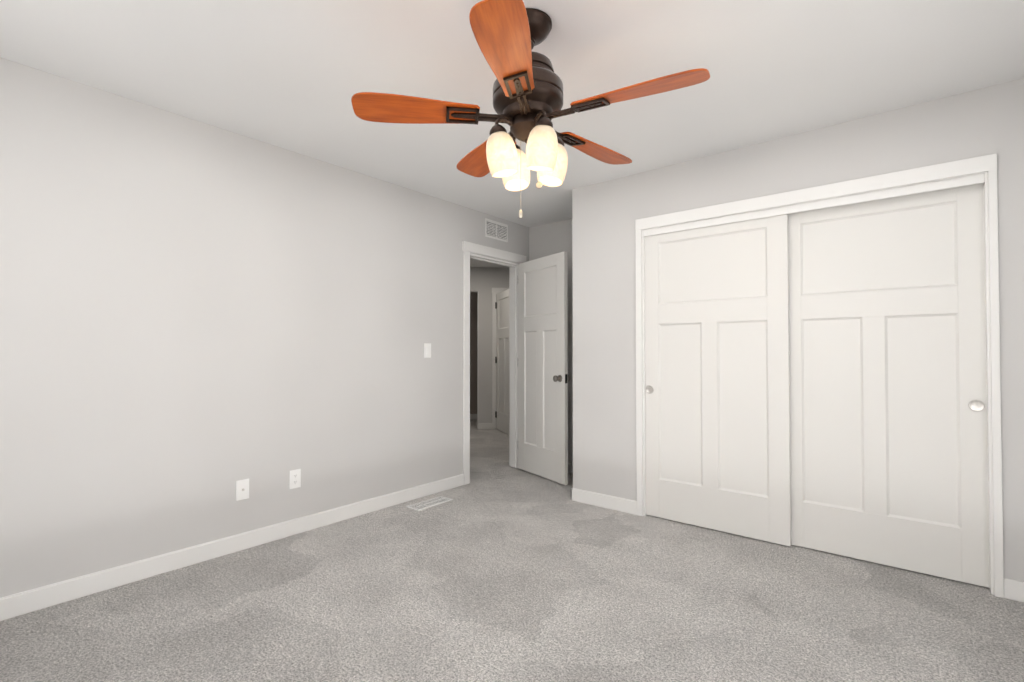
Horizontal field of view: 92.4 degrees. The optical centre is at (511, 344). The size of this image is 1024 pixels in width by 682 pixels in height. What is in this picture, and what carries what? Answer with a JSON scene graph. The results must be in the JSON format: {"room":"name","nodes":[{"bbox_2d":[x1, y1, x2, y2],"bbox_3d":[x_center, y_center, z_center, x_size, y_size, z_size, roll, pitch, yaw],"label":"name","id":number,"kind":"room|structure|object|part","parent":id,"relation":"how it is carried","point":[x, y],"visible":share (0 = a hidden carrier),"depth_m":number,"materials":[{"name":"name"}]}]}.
{"room":"empty bedroom","nodes":[
{"label":"empty bedroom","id":0,"kind":"room"},
{"bbox_2d":[0,57,527,597],"bbox_3d":[-1.270,-0.009,3.373,0.120,2.440,4.650,-1,-1,39],"label":"wall","id":1,"kind":"structure","parent":0,"point":[198,319],"depth_m":2.70,"materials":[{"name":"paint"}]},
{"bbox_2d":[0,474,463,620],"bbox_3d":[-1.512,1.156,2.957,0.013,0.098,3.428,-1,-1,39],"label":"baseboard","id":2,"kind":"structure","parent":1,"relation":"attached to","point":[25,602],"depth_m":2.68,"materials":[{"name":"white wood"}]},
{"bbox_2d":[236,479,248,500],"bbox_3d":[-1.577,0.853,2.880,0.016,0.116,0.071,-1,-1,39],"label":"outlet","id":3,"kind":"object","parent":1,"relation":"attached to","point":[242,489],"visible":1,"depth_m":2.88,"materials":[{"name":"white plastic"}]},
{"bbox_2d":[289,469,300,488],"bbox_3d":[-1.379,0.857,3.126,0.009,0.116,0.071,-1,-1,39],"label":"duplex electrical outlet","id":4,"kind":"object","parent":1,"relation":"attached to","point":[294,478],"visible":1,"depth_m":3.12,"materials":[{"name":"white plastic"}]},
{"bbox_2d":[424,343,430,357],"bbox_3d":[-0.682,0.051,3.983,0.012,0.116,0.071,-1,-1,39],"label":"light switch","id":5,"kind":"object","parent":1,"relation":"attached to","point":[427,350],"visible":1,"depth_m":3.98,"materials":[{"name":"white plastic"}]},
{"bbox_2d":[462,241,525,484],"bbox_3d":[-0.199,0.167,4.672,0.166,2.130,0.888,-1,-1,39],"label":"door frame","id":6,"kind":"structure","parent":1,"relation":"attached to","point":[469,247],"depth_m":4.68,"materials":[{"name":"white wood"}]},
{"bbox_2d":[485,218,507,241],"bbox_3d":[-0.142,-1.079,4.657,0.011,0.170,0.320,-1,-1,39],"label":"air vent","id":7,"kind":"object","parent":1,"relation":"in","point":[496,230],"visible":1,"depth_m":4.65,"materials":[{"name":"white metal"}]},
{"bbox_2d":[518,251,569,484],"bbox_3d":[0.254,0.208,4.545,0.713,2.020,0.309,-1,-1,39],"label":"entry door","id":8,"kind":"structure","parent":1,"relation":"in","point":[543,377],"depth_m":4.51,"materials":[{"name":"white wood"}]},
{"bbox_2d":[470,267,508,422],"bbox_3d":[-0.420,0.046,6.868,2.770,2.440,3.530,0,-1,-6],"label":"wall","id":9,"kind":"structure","parent":0,"point":[484,281],"depth_m":7.42,"materials":[{"name":"paint"}]},
{"bbox_2d":[470,414,476,418],"bbox_3d":[-1.140,1.245,8.425,0.997,0.092,0.997,-1,-1,39],"label":"baseboard","id":10,"kind":"structure","parent":9,"relation":"attached to","point":[472,416],"depth_m":8.47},
{"bbox_2d":[492,288,508,428],"bbox_3d":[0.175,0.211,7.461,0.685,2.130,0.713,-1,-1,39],"label":"door frame","id":11,"kind":"structure","parent":9,"relation":"attached to","point":[495,291],"depth_m":7.40,"materials":[{"name":"white wood"}]},
{"bbox_2d":[495,289,508,434],"bbox_3d":[-0.110,0.247,7.049,0.049,2.020,0.752,0,-1,-19],"label":"hall door","id":12,"kind":"structure","parent":9,"relation":"in","point":[502,361],"depth_m":7.07,"materials":[{"name":"white wood"}]},
{"bbox_2d":[0,419,1023,681],"bbox_3d":[-0.762,1.290,5.843,11.500,0.080,10.100,-1,-1,39],"label":"floor","id":13,"kind":"structure","parent":0,"point":[498,569],"depth_m":2.19,"materials":[{"name":"carpet"}]},
{"bbox_2d":[406,496,452,510],"bbox_3d":[-0.626,1.213,3.750,0.140,0.009,0.350,-1,-1,39],"label":"air vent register","id":14,"kind":"object","parent":13,"relation":"on","point":[423,505],"visible":1,"depth_m":3.73,"materials":[{"name":"white metal"}]},
{"bbox_2d":[0,0,1023,267],"bbox_3d":[-0.762,-1.229,5.883,11.500,0.080,10.100,-1,-1,39],"label":"ceiling","id":15,"kind":"structure","parent":0,"point":[292,74],"depth_m":2.20,"materials":[{"name":"paint"}]},
{"bbox_2d":[351,0,709,218],"bbox_3d":[0.097,-0.871,1.927,1.267,0.763,1.250,-1,-1,39],"label":"ceiling fan","id":16,"kind":"object","parent":15,"relation":"hanging from","point":[509,35],"visible":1,"depth_m":1.81,"materials":[{"name":"brown wood"}]},
{"bbox_3d":[-0.358,-0.881,1.853,0.470,0.007,0.156,0,-13,-8],"label":"blade","id":17,"kind":"part","parent":16,"relation":"part of","materials":[{"name":"brown wood"}]},
{"bbox_3d":[-0.125,-0.874,2.295,0.156,0.007,0.470,14,-7,-25],"label":"blade","id":18,"kind":"part","parent":16,"relation":"part of","materials":[{"name":"brown wood"}]},
{"bbox_3d":[-0.040,-0.724,1.862,0.118,0.150,0.118,-12,4,-25],"label":"lamp shade","id":19,"kind":"part","parent":16,"relation":"part of","materials":[{"name":"beige glass"}]},
{"bbox_3d":[-0.011,-0.887,1.495,0.156,0.007,0.470,-12,-3,9],"label":"blade","id":20,"kind":"part","parent":16,"relation":"part of","materials":[{"name":"brown wood"}]},
{"bbox_3d":[0.013,-0.721,2.013,0.118,0.150,0.118,0,-12,-26],"label":"lamp shade","id":21,"kind":"part","parent":16,"relation":"part of","materials":[{"name":"beige glass"}]},
{"bbox_3d":[0.062,-1.018,1.916,0.275,0.468,0.275,-1,-1,39],"label":"motor","id":22,"kind":"part","parent":16,"relation":"part of","materials":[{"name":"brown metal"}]},
{"bbox_3d":[0.111,-0.724,1.809,0.118,0.150,0.118,0,10,-26],"label":"lamp shade","id":23,"kind":"part","parent":16,"relation":"part of","materials":[{"name":"beige glass"}]},
{"bbox_3d":[0.164,-0.722,1.960,0.118,0.150,0.118,13,-6,-25],"label":"lamp shade","id":24,"kind":"part","parent":16,"relation":"part of","materials":[{"name":"beige glass"}]},
{"bbox_3d":[0.367,-0.876,2.209,0.470,0.007,0.156,1,11,-44],"label":"blade","id":25,"kind":"part","parent":16,"relation":"part of","materials":[{"name":"brown wood"}]},
{"bbox_3d":[0.438,-0.883,1.715,0.470,0.007,0.156,0,11,28],"label":"blade","id":26,"kind":"part","parent":16,"relation":"part of","materials":[{"name":"brown wood"}]},
{"bbox_2d":[528,220,567,265],"bbox_3d":[1.721,-0.002,3.845,3.840,2.440,0.120,-1,-1,39],"label":"wall","id":27,"kind":"structure","parent":0,"point":[544,240],"depth_m":4.91,"materials":[{"name":"paint"}]},
{"bbox_2d":[568,463,572,473],"bbox_3d":[0.547,1.186,4.695,0.980,0.092,0.030,-1,-1,39],"label":"baseboard","id":28,"kind":"structure","parent":27,"relation":"attached to","point":[570,466],"depth_m":4.69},
{"bbox_2d":[568,78,1023,581],"bbox_3d":[1.631,-0.015,2.987,2.890,2.440,0.120,-1,-1,39],"label":"wall","id":29,"kind":"structure","parent":0,"point":[989,120],"depth_m":3.03,"materials":[{"name":"paint"}]},
{"bbox_2d":[572,488,636,514],"bbox_3d":[0.688,1.167,3.658,0.522,0.098,0.013,-1,-1,39],"label":"baseboard","id":30,"kind":"structure","parent":29,"relation":"attached to","point":[579,495],"depth_m":3.65,"materials":[{"name":"white wood"}]},
{"bbox_2d":[645,214,790,545],"bbox_3d":[1.300,0.193,3.220,0.915,2.015,0.038,-1,-1,39],"label":"closet door","id":31,"kind":"structure","parent":29,"relation":"in","point":[717,389],"depth_m":3.17,"materials":[{"name":"white wood"}]},
{"bbox_2d":[635,153,1003,597],"bbox_3d":[1.640,0.152,2.965,1.850,2.105,0.138,-1,-1,39],"label":"trim","id":32,"kind":"structure","parent":29,"relation":"attached to","point":[969,171],"depth_m":2.57,"materials":[{"name":"white wood"}]},
{"bbox_2d":[788,183,989,587],"bbox_3d":[1.993,0.185,2.703,0.915,2.015,0.038,-1,-1,39],"label":"closet door","id":33,"kind":"structure","parent":29,"relation":"in","point":[888,406],"depth_m":2.65,"materials":[{"name":"white wood"}]},
{"bbox_2d":[1004,578,1023,601],"bbox_3d":[2.514,1.146,2.155,0.508,0.092,0.013,-1,-1,39],"label":"baseboard","id":34,"kind":"structure","parent":29,"relation":"attached to","point":[1013,589],"depth_m":2.29,"materials":[{"name":"white wood"}]}
]}

